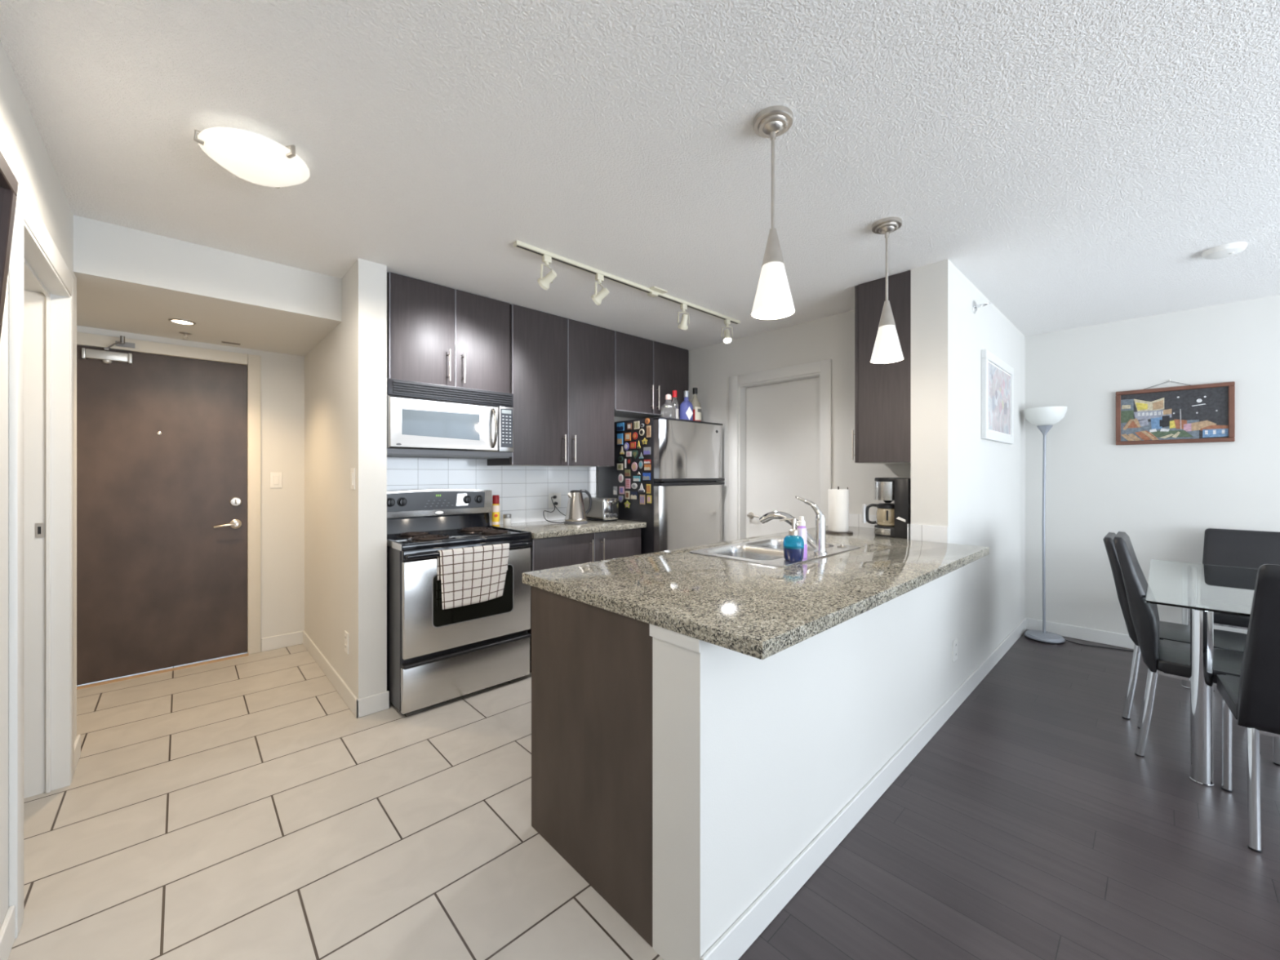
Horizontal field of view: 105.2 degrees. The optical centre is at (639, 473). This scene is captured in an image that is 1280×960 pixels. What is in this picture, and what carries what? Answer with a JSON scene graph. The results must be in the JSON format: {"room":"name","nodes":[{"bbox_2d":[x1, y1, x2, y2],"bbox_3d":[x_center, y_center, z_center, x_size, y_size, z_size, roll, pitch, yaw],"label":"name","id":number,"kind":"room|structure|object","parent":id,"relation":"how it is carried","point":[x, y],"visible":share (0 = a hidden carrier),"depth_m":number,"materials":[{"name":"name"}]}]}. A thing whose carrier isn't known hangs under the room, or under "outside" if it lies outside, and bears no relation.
{"room":"apartment kitchen","nodes":[
{"label":"apartment kitchen","id":0,"kind":"room"},
{"bbox_2d":[0,40,76,928],"bbox_3d":[-0.842,0.075,0.102,0.390,2.450,7.940,0,0,-43],"label":"wall","id":1,"kind":"structure","parent":0,"point":[22,146],"depth_m":1.35,"materials":[{"name":"white paint"}]},
{"bbox_2d":[0,905,14,959],"bbox_3d":[0.094,1.251,-0.604,0.012,0.098,5.390,0,0,-43],"label":"baseboard","id":2,"kind":"structure","parent":1,"relation":"attached to","point":[7,927],"depth_m":1.31,"materials":[{"name":"white paint"}]},
{"bbox_2d":[0,151,18,338],"bbox_3d":[-1.184,-0.285,0.809,0.076,0.770,0.800,0,0,-43],"label":"wall mirror","id":3,"kind":"object","parent":1,"relation":"attached to","point":[9,184],"visible":1,"depth_m":1.09,"materials":[{"name":"brown wood"}]},
{"bbox_2d":[0,182,4,225],"bbox_3d":[-1.187,-0.285,0.806,0.056,0.710,0.740,0,0,-43],"label":"mirror glass","id":4,"kind":"object","parent":3,"relation":"attached to","point":[2,184],"depth_m":1.09,"materials":[{"name":"silver mirror"}]},
{"bbox_2d":[8,174,74,938],"bbox_3d":[-2.136,0.233,1.692,0.136,2.135,1.010,0,0,-43],"label":"door","id":5,"kind":"structure","parent":1,"relation":"in","point":[42,284],"depth_m":1.98,"materials":[{"name":"white paint"}]},
{"bbox_2d":[74,734,80,771],"bbox_3d":[-2.514,1.251,2.180,0.012,0.098,0.210,0,0,-43],"label":"baseboard","id":6,"kind":"structure","parent":1,"relation":"attached to","point":[77,740],"depth_m":2.20,"materials":[{"name":"white paint"}]},
{"bbox_2d":[76,325,304,638],"bbox_3d":[-3.085,0.075,3.358,1.570,2.450,0.120,0,0,-43],"label":"wall","id":7,"kind":"structure","parent":0,"point":[282,375],"depth_m":3.65,"materials":[{"name":"white paint"}]},
{"bbox_2d":[76,653,248,689],"bbox_3d":[-3.123,1.296,3.216,0.861,0.008,0.035,0,0,-43],"label":"trim","id":8,"kind":"structure","parent":7,"relation":"attached to","point":[246,654],"depth_m":3.19,"materials":[{"name":"brown wood"}]},
{"bbox_2d":[76,332,261,685],"bbox_3d":[-3.139,0.221,3.232,1.009,2.158,0.231,0,0,-43],"label":"door","id":9,"kind":"structure","parent":7,"relation":"in","point":[169,436],"depth_m":3.23,"materials":[{"name":"brown wood"}]},
{"bbox_2d":[270,471,282,488],"bbox_3d":[-2.699,0.048,3.631,0.072,0.116,0.010,0,0,-43],"label":"light switch","id":10,"kind":"object","parent":7,"relation":"attached to","point":[276,478],"visible":1,"depth_m":3.63,"materials":[{"name":"white plastic"}]},
{"bbox_2d":[261,630,304,651],"bbox_3d":[-2.666,1.251,3.661,0.264,0.098,0.012,0,0,-43],"label":"baseboard","id":11,"kind":"structure","parent":7,"relation":"attached to","point":[273,642],"depth_m":3.65,"materials":[{"name":"white paint"}]},
{"bbox_2d":[73,214,341,356],"bbox_3d":[-2.645,-1.024,2.873,1.310,0.252,1.190,0,0,-43],"label":"ceiling","id":12,"kind":"structure","parent":0,"point":[129,280],"depth_m":2.61,"materials":[{"name":"white paint"}]},
{"bbox_2d":[168,318,195,325],"bbox_3d":[-2.701,-0.894,2.889,0.120,0.007,0.120,0,0,-43],"label":"recessed light","id":13,"kind":"object","parent":12,"relation":"in","point":[179,321],"visible":1,"depth_m":2.88,"materials":[{"name":"silver metal"}]},
{"bbox_2d":[178,331,191,340],"bbox_3d":[-2.905,-0.877,3.129,0.060,0.042,0.060,0,0,-43],"label":"sprinkler","id":14,"kind":"object","parent":12,"relation":"attached to","point":[185,334],"visible":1,"depth_m":3.12,"materials":[{"name":"silver metal"}]},
{"bbox_2d":[304,257,386,698],"bbox_3d":[-1.987,0.075,3.232,0.140,2.450,1.565,0,0,-43],"label":"wall","id":15,"kind":"structure","parent":0,"point":[345,373],"depth_m":2.73,"materials":[{"name":"white paint"}]},
{"bbox_2d":[302,631,358,718],"bbox_3d":[-2.039,1.251,3.176,0.012,0.098,1.577,0,0,-43],"label":"baseboard","id":16,"kind":"structure","parent":15,"relation":"attached to","point":[344,691],"depth_m":3.00,"materials":[{"name":"white paint"}]},
{"bbox_2d":[344,631,348,653],"bbox_3d":[-1.671,0.960,2.786,0.009,0.116,0.072,0,0,-43],"label":"wall outlet","id":17,"kind":"object","parent":15,"relation":"attached to","point":[346,634],"visible":1,"depth_m":2.77,"materials":[{"name":"white plastic"}]},
{"bbox_2d":[351,467,355,489],"bbox_3d":[-1.575,0.028,2.683,0.010,0.116,0.072,0,0,-43],"label":"light switch","id":18,"kind":"object","parent":15,"relation":"attached to","point":[353,469],"visible":1,"depth_m":2.67,"materials":[{"name":"white plastic"}]},
{"bbox_2d":[356,690,389,718],"bbox_3d":[-1.449,1.251,2.656,0.162,0.098,0.012,0,0,-43],"label":"baseboard","id":19,"kind":"structure","parent":15,"relation":"attached to","point":[367,705],"depth_m":2.65,"materials":[{"name":"white paint"}]},
{"bbox_2d":[614,416,638,422],"bbox_3d":[-0.730,0.075,4.003,2.750,2.450,0.100,0,0,-43],"label":"wall","id":20,"kind":"structure","parent":0,"point":[617,419],"depth_m":4.46,"materials":[{"name":"white paint"}]},
{"bbox_2d":[386,271,509,393],"bbox_3d":[-1.269,-0.843,3.150,0.787,0.610,0.407,0,0,-43],"label":"upper cabinet","id":21,"kind":"object","parent":20,"relation":"attached to","point":[437,334],"visible":0.84,"depth_m":2.99,"materials":[{"name":"brown wood"}]},
{"bbox_2d":[386,377,513,459],"bbox_3d":[-1.244,-0.320,3.121,0.777,0.432,0.484,0,0,-43],"label":"microwave","id":22,"kind":"object","parent":21,"relation":"attached to","point":[424,420],"visible":1,"depth_m":2.96,"materials":[{"name":"grey metal"}]},
{"bbox_2d":[386,457,598,524],"bbox_3d":[-1.028,0.050,3.649,1.830,0.700,0.008,0,0,-43],"label":"backsplash","id":23,"kind":"structure","parent":20,"relation":"attached to","point":[523,491],"depth_m":3.67,"materials":[{"name":"tile"}]},
{"bbox_2d":[487,304,614,466],"bbox_3d":[-0.644,-0.603,3.729,0.910,1.091,0.398,0,0,-43],"label":"upper cabinet","id":24,"kind":"object","parent":20,"relation":"attached to","point":[562,370],"visible":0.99,"depth_m":3.56,"materials":[{"name":"brown wood"}]},
{"bbox_2d":[548,493,560,507],"bbox_3d":[-0.687,0.215,3.958,0.115,0.116,0.009,0,0,-43],"label":"wall outlet","id":25,"kind":"object","parent":20,"relation":"attached to","point":[557,499],"visible":0.93,"depth_m":3.95,"materials":[{"name":"white plastic"}]},
{"bbox_2d":[614,330,688,418],"bbox_3d":[0.020,-0.830,4.358,0.912,0.637,0.407,0,0,-43],"label":"upper cabinet","id":26,"kind":"object","parent":20,"relation":"attached to","point":[646,371],"visible":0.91,"depth_m":4.17,"materials":[{"name":"brown wood"}]},
{"bbox_2d":[0,0,1279,350],"bbox_3d":[0.949,-1.200,1.780,6.720,0.100,7.940,0,0,-43],"label":"ceiling","id":27,"kind":"structure","parent":0,"point":[1077,162],"depth_m":1.68,"materials":[{"name":"white paint"}]},
{"bbox_2d":[193,126,310,188],"bbox_3d":[-1.359,-1.101,1.728,0.321,0.098,0.312,0,0,-43],"label":"ceiling light","id":28,"kind":"object","parent":27,"relation":"attached to","point":[252,157],"visible":1,"depth_m":1.67,"materials":[{"name":"white plastic"}]},
{"bbox_2d":[513,240,740,343],"bbox_3d":[0.067,-1.054,3.056,1.867,0.192,0.108,0,0,-43],"label":"track light","id":29,"kind":"object","parent":27,"relation":"attached to","point":[544,282],"visible":1,"depth_m":2.79,"materials":[{"name":"white metal"}]},
{"bbox_2d":[751,105,795,319],"bbox_3d":[0.432,-0.836,1.592,0.138,0.628,0.138,0,0,-43],"label":"pendant light","id":30,"kind":"object","parent":27,"relation":"hanging from","point":[773,300],"visible":1,"depth_m":1.56,"materials":[{"name":"silver metal"}]},
{"bbox_2d":[870,216,903,363],"bbox_3d":[1.137,-0.836,2.255,0.138,0.628,0.138,0,0,-43],"label":"pendant light","id":31,"kind":"object","parent":27,"relation":"hanging from","point":[886,348],"visible":1,"depth_m":2.23,"materials":[{"name":"silver metal"}]},
{"bbox_2d":[1201,241,1247,259],"bbox_3d":[2.988,-1.130,2.505,0.150,0.040,0.150,0,0,-43],"label":"smoke detector","id":32,"kind":"object","parent":27,"relation":"attached to","point":[1224,251],"visible":1,"depth_m":2.47,"materials":[{"name":"white plastic"}]},
{"bbox_2d":[7,629,1279,959],"bbox_3d":[0.949,1.330,1.780,6.720,0.060,7.940,0,0,-43],"label":"floor","id":33,"kind":"structure","parent":0,"point":[239,808],"depth_m":1.74,"materials":[{"name":"ceramic"}]},
{"bbox_2d":[386,488,532,715],"bbox_3d":[-1.176,0.701,3.058,0.774,1.198,0.660,0,0,-43],"label":"stove","id":34,"kind":"object","parent":33,"relation":"on","point":[435,655],"visible":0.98,"depth_m":2.83,"materials":[{"name":"grey metal"}]},
{"bbox_2d":[386,524,531,551],"bbox_3d":[-1.173,0.389,3.057,0.772,0.037,0.594,0,0,-43],"label":"cooktop","id":35,"kind":"object","parent":34,"relation":"in","point":[428,537],"depth_m":2.95,"materials":[{"name":"black metal"}]},
{"bbox_2d":[437,542,509,609],"bbox_3d":[-0.948,0.584,2.826,0.422,0.324,0.043,0,0,-43],"label":"dish towel","id":36,"kind":"object","parent":34,"relation":"hanging from","point":[468,575],"visible":1,"depth_m":2.80,"materials":[{"name":"fabric"}]},
{"bbox_2d":[527,528,640,672],"bbox_3d":[-0.537,0.858,3.659,0.950,0.884,0.665,0,0,-43],"label":"base cabinet","id":37,"kind":"object","parent":33,"relation":"on","point":[548,553],"visible":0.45,"depth_m":3.37,"materials":[{"name":"brown wood"}]},
{"bbox_2d":[490,519,646,538],"bbox_3d":[-0.530,0.395,3.666,0.984,0.039,0.646,0,0,-43],"label":"countertop","id":38,"kind":"structure","parent":37,"relation":"on","point":[540,529],"depth_m":3.50,"materials":[{"name":"stone"}]},
{"bbox_2d":[491,494,499,525],"bbox_3d":[-1.036,0.265,3.522,0.055,0.220,0.059,0,0,-43],"label":"spray can","id":39,"kind":"object","parent":38,"relation":"on","point":[495,498],"visible":0.97,"depth_m":3.50,"materials":[{"name":"yellow metal"}]},
{"bbox_2d":[502,513,511,525],"bbox_3d":[-0.958,0.334,3.535,0.058,0.082,0.058,0,0,-43],"label":"spice jar","id":40,"kind":"object","parent":38,"relation":"on","point":[506,517],"visible":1,"depth_m":3.51,"materials":[{"name":"clear glass"}]},
{"bbox_2d":[542,489,591,524],"bbox_3d":[-0.585,0.248,3.756,0.407,0.254,0.243,0,0,33],"label":"electric kettle","id":41,"kind":"object","parent":38,"relation":"on","point":[575,513],"visible":1,"depth_m":3.65,"materials":[{"name":"metal"}]},
{"bbox_2d":[553,497,618,521],"bbox_3d":[-0.425,0.284,3.971,0.524,0.181,0.271,0,0,12],"label":"toaster","id":42,"kind":"object","parent":38,"relation":"on","point":[602,508],"visible":0.78,"depth_m":3.87,"materials":[{"name":"silver metal"}]},
{"bbox_2d":[531,586,652,946],"bbox_3d":[0.723,0.857,2.446,2.516,0.887,0.666,0,0,-43],"label":"base cabinet","id":43,"kind":"object","parent":33,"relation":"on","point":[592,665],"visible":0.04,"depth_m":1.53,"materials":[{"name":"brown wood"}]},
{"bbox_2d":[522,525,989,659],"bbox_3d":[0.832,0.392,2.320,2.516,0.040,1.042,0,0,-43],"label":"countertop","id":44,"kind":"structure","parent":43,"relation":"on","point":[757,611],"depth_m":1.64,"materials":[{"name":"stone"}]},
{"bbox_2d":[688,537,860,566],"bbox_3d":[0.672,0.453,2.391,0.772,0.169,0.512,0,0,-43],"label":"sink","id":45,"kind":"object","parent":44,"relation":"in","point":[769,551],"visible":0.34,"depth_m":2.41,"materials":[{"name":"silver metal"}]},
{"bbox_2d":[779,518,804,561],"bbox_3d":[0.655,0.279,2.087,0.086,0.179,0.087,0,0,-28],"label":"soap dispenser","id":46,"kind":"object","parent":45,"relation":"on","point":[793,544],"visible":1,"depth_m":2.06,"materials":[{"name":"blue plastic"}]},
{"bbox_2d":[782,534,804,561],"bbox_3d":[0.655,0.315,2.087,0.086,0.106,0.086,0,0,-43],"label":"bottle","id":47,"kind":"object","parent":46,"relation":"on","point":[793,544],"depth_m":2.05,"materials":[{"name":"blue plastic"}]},
{"bbox_2d":[796,515,807,558],"bbox_3d":[0.709,0.277,2.147,0.060,0.182,0.043,0,0,-43],"label":"dish soap bottle","id":48,"kind":"object","parent":45,"relation":"on","point":[802,529],"visible":0.71,"depth_m":2.13,"materials":[{"name":"plastic"}]},
{"bbox_2d":[759,496,827,554],"bbox_3d":[0.732,0.238,2.365,0.342,0.260,0.060,0,0,41],"label":"faucet","id":49,"kind":"object","parent":44,"relation":"on","point":[819,544],"visible":0.88,"depth_m":2.28,"materials":[{"name":"silver metal"}]},
{"bbox_2d":[826,486,853,533],"bbox_3d":[1.254,0.227,3.093,0.170,0.290,0.170,0,0,-43],"label":"paper towel roll","id":50,"kind":"object","parent":44,"relation":"on","point":[837,499],"visible":0.96,"depth_m":3.04,"materials":[{"name":"white paper"}]},
{"bbox_2d":[862,477,911,538],"bbox_3d":[1.493,0.199,2.940,0.171,0.347,0.274,0,0,-43],"label":"coffee maker","id":51,"kind":"object","parent":44,"relation":"on","point":[893,520],"visible":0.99,"depth_m":2.87,"materials":[{"name":"black plastic"}]},
{"bbox_2d":[874,481,894,500],"bbox_3d":[1.488,0.102,2.939,0.150,0.111,0.150,0,0,-43],"label":"basket","id":52,"kind":"object","parent":51,"relation":"on","point":[883,491],"depth_m":2.88,"materials":[{"name":"silver metal"}]},
{"bbox_2d":[896,516,905,521],"bbox_3d":[1.498,0.263,2.813,0.006,0.028,0.050,0,0,-43],"label":"switch","id":53,"kind":"object","parent":51,"relation":"attached to","point":[898,518],"depth_m":2.81,"materials":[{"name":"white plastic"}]},
{"bbox_2d":[598,416,724,554],"bbox_3d":[0.182,0.436,4.209,0.778,1.728,0.767,0,0,-43],"label":"fridge","id":54,"kind":"object","parent":33,"relation":"on","point":[685,510],"visible":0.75,"depth_m":3.87,"materials":[{"name":"silver metal"}]},
{"bbox_2d":[617,463,622,470],"bbox_3d":[-0.164,-0.056,4.003,0.007,0.052,0.066,0,0,-43],"label":"magnet","id":55,"kind":"object","parent":54,"relation":"attached to","point":[620,466],"visible":1,"depth_m":4.00,"materials":[{"name":"paint"}]},
{"bbox_2d":[617,433,622,444],"bbox_3d":[-0.164,-0.282,4.003,0.007,0.090,0.066,0,0,-43],"label":"magnet","id":56,"kind":"object","parent":54,"relation":"attached to","point":[620,436],"visible":1,"depth_m":4.00,"materials":[{"name":"paint"}]},
{"bbox_2d":[617,422,624,431],"bbox_3d":[-0.160,-0.382,3.999,0.007,0.064,0.086,0,0,-43],"label":"magnet","id":57,"kind":"object","parent":54,"relation":"attached to","point":[620,426],"visible":1,"depth_m":3.99,"materials":[{"name":"paint"}]},
{"bbox_2d":[619,486,624,493],"bbox_3d":[-0.149,0.135,3.987,0.007,0.062,0.058,0,0,-43],"label":"magnet","id":58,"kind":"object","parent":54,"relation":"attached to","point":[621,488],"visible":1,"depth_m":3.98,"materials":[{"name":"paint"}]},
{"bbox_2d":[624,469,630,475],"bbox_3d":[-0.100,-0.005,3.935,0.007,0.052,0.063,0,0,-43],"label":"magnet","id":59,"kind":"object","parent":54,"relation":"attached to","point":[627,472],"visible":1,"depth_m":3.93,"materials":[{"name":"paint"}]},
{"bbox_2d":[625,478,630,488],"bbox_3d":[-0.097,0.080,3.932,0.007,0.080,0.057,0,0,-43],"label":"magnet","id":60,"kind":"object","parent":54,"relation":"attached to","point":[627,480],"visible":1,"depth_m":3.93,"materials":[{"name":"paint"}]},
{"bbox_2d":[625,491,630,498],"bbox_3d":[-0.101,0.172,3.937,0.007,0.064,0.051,0,0,-43],"label":"magnet","id":61,"kind":"object","parent":54,"relation":"attached to","point":[627,493],"visible":1,"depth_m":3.93,"materials":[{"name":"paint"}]},
{"bbox_2d":[625,432,631,440],"bbox_3d":[-0.097,-0.296,3.933,0.007,0.062,0.069,0,0,-43],"label":"magnet","id":62,"kind":"object","parent":54,"relation":"attached to","point":[628,435],"visible":1,"depth_m":3.92,"materials":[{"name":"paint"}]},
{"bbox_2d":[630,441,635,448],"bbox_3d":[-0.056,-0.225,3.889,0.007,0.052,0.063,0,0,-43],"label":"magnet","id":63,"kind":"object","parent":54,"relation":"attached to","point":[633,445],"visible":1,"depth_m":3.88,"materials":[{"name":"paint"}]},
{"bbox_2d":[631,491,637,499],"bbox_3d":[-0.048,0.174,3.880,0.007,0.063,0.075,0,0,-43],"label":"magnet","id":64,"kind":"object","parent":54,"relation":"attached to","point":[633,494],"visible":1,"depth_m":3.87,"materials":[{"name":"paint"}]},
{"bbox_2d":[631,462,637,471],"bbox_3d":[-0.044,-0.054,3.876,0.008,0.072,0.067,0,0,-43],"label":"magnet","id":65,"kind":"object","parent":54,"relation":"attached to","point":[634,466],"visible":1,"depth_m":3.87,"materials":[{"name":"paint"}]},
{"bbox_2d":[631,450,638,458],"bbox_3d":[-0.039,-0.150,3.870,0.008,0.065,0.064,0,0,-43],"label":"magnet","id":66,"kind":"object","parent":54,"relation":"attached to","point":[634,453],"visible":1,"depth_m":3.87,"materials":[{"name":"paint"}]},
{"bbox_2d":[634,421,639,429],"bbox_3d":[-0.026,-0.381,3.857,0.007,0.062,0.058,0,0,-43],"label":"magnet","id":67,"kind":"object","parent":54,"relation":"attached to","point":[636,423],"visible":1,"depth_m":3.85,"materials":[{"name":"paint"}]},
{"bbox_2d":[640,494,644,504],"bbox_3d":[0.018,0.203,3.809,0.007,0.073,0.055,0,0,-43],"label":"magnet","id":68,"kind":"object","parent":54,"relation":"attached to","point":[642,496],"visible":1,"depth_m":3.80,"materials":[{"name":"paint"}]},
{"bbox_2d":[642,472,650,479],"bbox_3d":[0.050,0.022,3.775,0.007,0.056,0.081,0,0,-43],"label":"magnet","id":69,"kind":"object","parent":54,"relation":"attached to","point":[646,476],"visible":1,"depth_m":3.77,"materials":[{"name":"paint"}]},
{"bbox_2d":[643,447,650,454],"bbox_3d":[0.054,-0.175,3.771,0.007,0.058,0.077,0,0,-43],"label":"magnet","id":70,"kind":"object","parent":54,"relation":"attached to","point":[646,451],"visible":1,"depth_m":3.77,"materials":[{"name":"paint"}]},
{"bbox_2d":[644,464,650,470],"bbox_3d":[0.057,-0.047,3.768,0.007,0.045,0.069,0,0,-43],"label":"magnet","id":71,"kind":"object","parent":54,"relation":"attached to","point":[646,467],"visible":1,"depth_m":3.76,"materials":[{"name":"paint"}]},
{"bbox_2d":[646,425,650,437],"bbox_3d":[0.066,-0.323,3.759,0.007,0.088,0.045,0,0,-43],"label":"magnet","id":72,"kind":"object","parent":54,"relation":"attached to","point":[648,428],"visible":1,"depth_m":3.75,"materials":[{"name":"paint"}]},
{"bbox_2d":[646,484,650,493],"bbox_3d":[0.065,0.117,3.760,0.007,0.072,0.045,0,0,-43],"label":"magnet","id":73,"kind":"object","parent":54,"relation":"attached to","point":[648,486],"visible":1,"depth_m":3.75,"materials":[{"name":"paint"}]},
{"bbox_2d":[660,394,676,418],"bbox_3d":[0.236,-0.542,4.058,0.131,0.228,0.131,0,0,-43],"label":"liquor bottle","id":74,"kind":"object","parent":54,"relation":"on","point":[668,410],"visible":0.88,"depth_m":4.01,"materials":[{"name":"clear glass"}]},
{"bbox_2d":[671,390,679,418],"bbox_3d":[0.294,-0.567,4.154,0.070,0.277,0.070,0,0,-43],"label":"liquor bottle","id":75,"kind":"object","parent":54,"relation":"on","point":[674,402],"visible":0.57,"depth_m":4.13,"materials":[{"name":"clear glass"}]},
{"bbox_2d":[679,391,693,420],"bbox_3d":[0.402,-0.569,4.207,0.116,0.282,0.128,0,0,-43],"label":"liquor bottle","id":76,"kind":"object","parent":54,"relation":"on","point":[686,408],"visible":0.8,"depth_m":4.17,"materials":[{"name":"blue glass"}]},
{"bbox_2d":[690,387,701,421],"bbox_3d":[0.483,-0.590,4.289,0.105,0.324,0.106,0,0,-43],"label":"liquor bottle","id":77,"kind":"object","parent":54,"relation":"on","point":[696,405],"visible":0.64,"depth_m":4.25,"materials":[{"name":"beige glass"}]},
{"bbox_2d":[1022,406,1133,651],"bbox_3d":[3.470,0.394,3.567,0.296,1.812,1.080,0,0,-43],"label":"floor lamp","id":78,"kind":"object","parent":33,"relation":"on","point":[1044,418],"visible":0.93,"depth_m":3.83,"materials":[{"name":"silver plastic"}]},
{"bbox_2d":[1102,532,1260,754],"bbox_3d":[2.834,0.823,2.585,0.410,0.955,0.547,0,0,-43],"label":"dining chair","id":79,"kind":"object","parent":33,"relation":"on","point":[1225,640],"visible":0.3,"depth_m":2.58,"materials":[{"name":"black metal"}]},
{"bbox_2d":[1112,531,1279,765],"bbox_3d":[2.557,0.800,2.244,0.410,1.000,0.547,0,0,-43],"label":"dining chair","id":80,"kind":"object","parent":33,"relation":"on","point":[1168,658],"visible":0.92,"depth_m":2.24,"materials":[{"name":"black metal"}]},
{"bbox_2d":[1146,559,1257,786],"bbox_3d":[3.068,0.927,2.327,1.500,0.745,0.900,0,0,-43],"label":"dining table","id":81,"kind":"object","parent":33,"relation":"on","point":[1201,590],"visible":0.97,"depth_m":2.08,"materials":[{"name":"clear glass"}]},
{"bbox_2d":[1202,528,1279,691],"bbox_3d":[3.721,0.833,2.973,0.547,0.935,0.410,0,0,-43],"label":"dining chair","id":82,"kind":"object","parent":33,"relation":"on","point":[1246,548],"visible":0.27,"depth_m":3.11,"materials":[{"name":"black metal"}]},
{"bbox_2d":[1216,564,1279,853],"bbox_3d":[2.378,0.800,1.712,0.410,1.000,0.547,0,0,42],"label":"dining chair","id":83,"kind":"object","parent":33,"relation":"on","point":[1253,697],"visible":1,"depth_m":1.69,"materials":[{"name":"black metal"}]},
{"bbox_2d":[688,310,911,542],"bbox_3d":[1.088,0.075,3.994,0.130,2.450,2.400,0,0,-43],"label":"wall","id":84,"kind":"structure","parent":0,"point":[710,367],"depth_m":3.73,"materials":[{"name":"white paint"}]},
{"bbox_2d":[728,359,831,540],"bbox_3d":[1.130,0.234,3.938,0.146,2.132,0.908,0,0,-43],"label":"door","id":85,"kind":"structure","parent":84,"relation":"in","point":[780,419],"depth_m":3.97,"materials":[{"name":"white paint"}]},
{"bbox_2d":[848,513,876,528],"bbox_3d":[1.629,0.342,3.315,0.008,0.116,0.670,0,0,-43],"label":"trim","id":86,"kind":"structure","parent":84,"relation":"attached to","point":[855,520],"depth_m":3.41,"materials":[{"name":"tile"}]},
{"bbox_2d":[652,259,1025,959],"bbox_3d":[1.622,0.075,2.724,4.208,2.450,0.184,0,0,-43],"label":"wall","id":87,"kind":"structure","parent":0,"point":[753,757],"depth_m":1.77,"materials":[{"name":"white paint"}]},
{"bbox_2d":[649,623,700,653],"bbox_3d":[0.088,0.428,1.281,0.004,0.033,0.177,0,0,-43],"label":"trim","id":88,"kind":"structure","parent":87,"relation":"attached to","point":[681,640],"depth_m":1.27,"materials":[{"name":"white paint"}]},
{"bbox_2d":[701,617,1026,959],"bbox_3d":[1.689,1.251,2.652,4.208,0.098,0.012,0,0,-43],"label":"baseboard","id":89,"kind":"structure","parent":87,"relation":"attached to","point":[738,938],"depth_m":1.69,"materials":[{"name":"white paint"}]},
{"bbox_2d":[851,270,911,463],"bbox_3d":[1.573,-0.606,3.046,0.457,1.084,0.351,0,0,-43],"label":"upper cabinet","id":90,"kind":"object","parent":87,"relation":"attached to","point":[882,391],"visible":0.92,"depth_m":2.88,"materials":[{"name":"brown wood"}]},
{"bbox_2d":[907,523,947,543],"bbox_3d":[1.748,0.342,2.852,0.468,0.116,0.199,0,0,-43],"label":"trim","id":91,"kind":"structure","parent":87,"relation":"attached to","point":[939,534],"depth_m":2.69,"materials":[{"name":"tile"}]},
{"bbox_2d":[952,637,957,662],"bbox_3d":[1.741,0.973,2.702,0.072,0.116,0.009,0,0,-43],"label":"wall outlet","id":92,"kind":"object","parent":87,"relation":"attached to","point":[955,641],"visible":1,"depth_m":2.69,"materials":[{"name":"white plastic"}]},
{"bbox_2d":[972,300,991,313],"bbox_3d":[2.060,-1.013,2.949,0.080,0.080,0.086,0,0,-43],"label":"sprinkler","id":93,"kind":"object","parent":87,"relation":"attached to","point":[975,306],"visible":1,"depth_m":2.96,"materials":[{"name":"silver metal"}]},
{"bbox_2d":[981,349,1013,444],"bbox_3d":[2.476,-0.502,3.377,0.832,0.565,0.027,0,0,-43],"label":"framed picture","id":94,"kind":"object","parent":87,"relation":"attached to","point":[997,375],"visible":1,"depth_m":3.30,"materials":[{"name":"white"}]},
{"bbox_2d":[988,362,1010,434],"bbox_3d":[2.479,-0.502,3.374,0.692,0.431,0.002,0,0,-43],"label":"print","id":95,"kind":"object","parent":94,"relation":"attached to","point":[999,378],"depth_m":3.36},
{"bbox_2d":[1025,294,1279,635],"bbox_3d":[4.605,0.075,2.705,0.120,2.450,4.290,0,0,-43],"label":"wall","id":96,"kind":"structure","parent":0,"point":[1165,497],"depth_m":3.62,"materials":[{"name":"white paint"}]},
{"bbox_2d":[1025,617,1134,648],"bbox_3d":[4.579,1.251,2.637,0.012,0.098,3.986,0,0,-43],"label":"baseboard","id":97,"kind":"structure","parent":96,"relation":"attached to","point":[1116,639],"depth_m":3.82,"materials":[{"name":"white paint"}]},
{"bbox_3d":[3.775,-0.664,3.490,0.017,0.011,0.007,0,0,-43],"label":"wall hook","id":98,"kind":"object","parent":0,"visible":0},
{"bbox_2d":[1115,381,1235,444],"bbox_3d":[3.776,-0.437,3.477,0.026,0.446,0.570,0,0,-43],"label":"framed painting","id":99,"kind":"object","parent":98,"relation":"hanging from","point":[1197,413],"visible":1,"depth_m":3.46,"materials":[{"name":"brown wood"}]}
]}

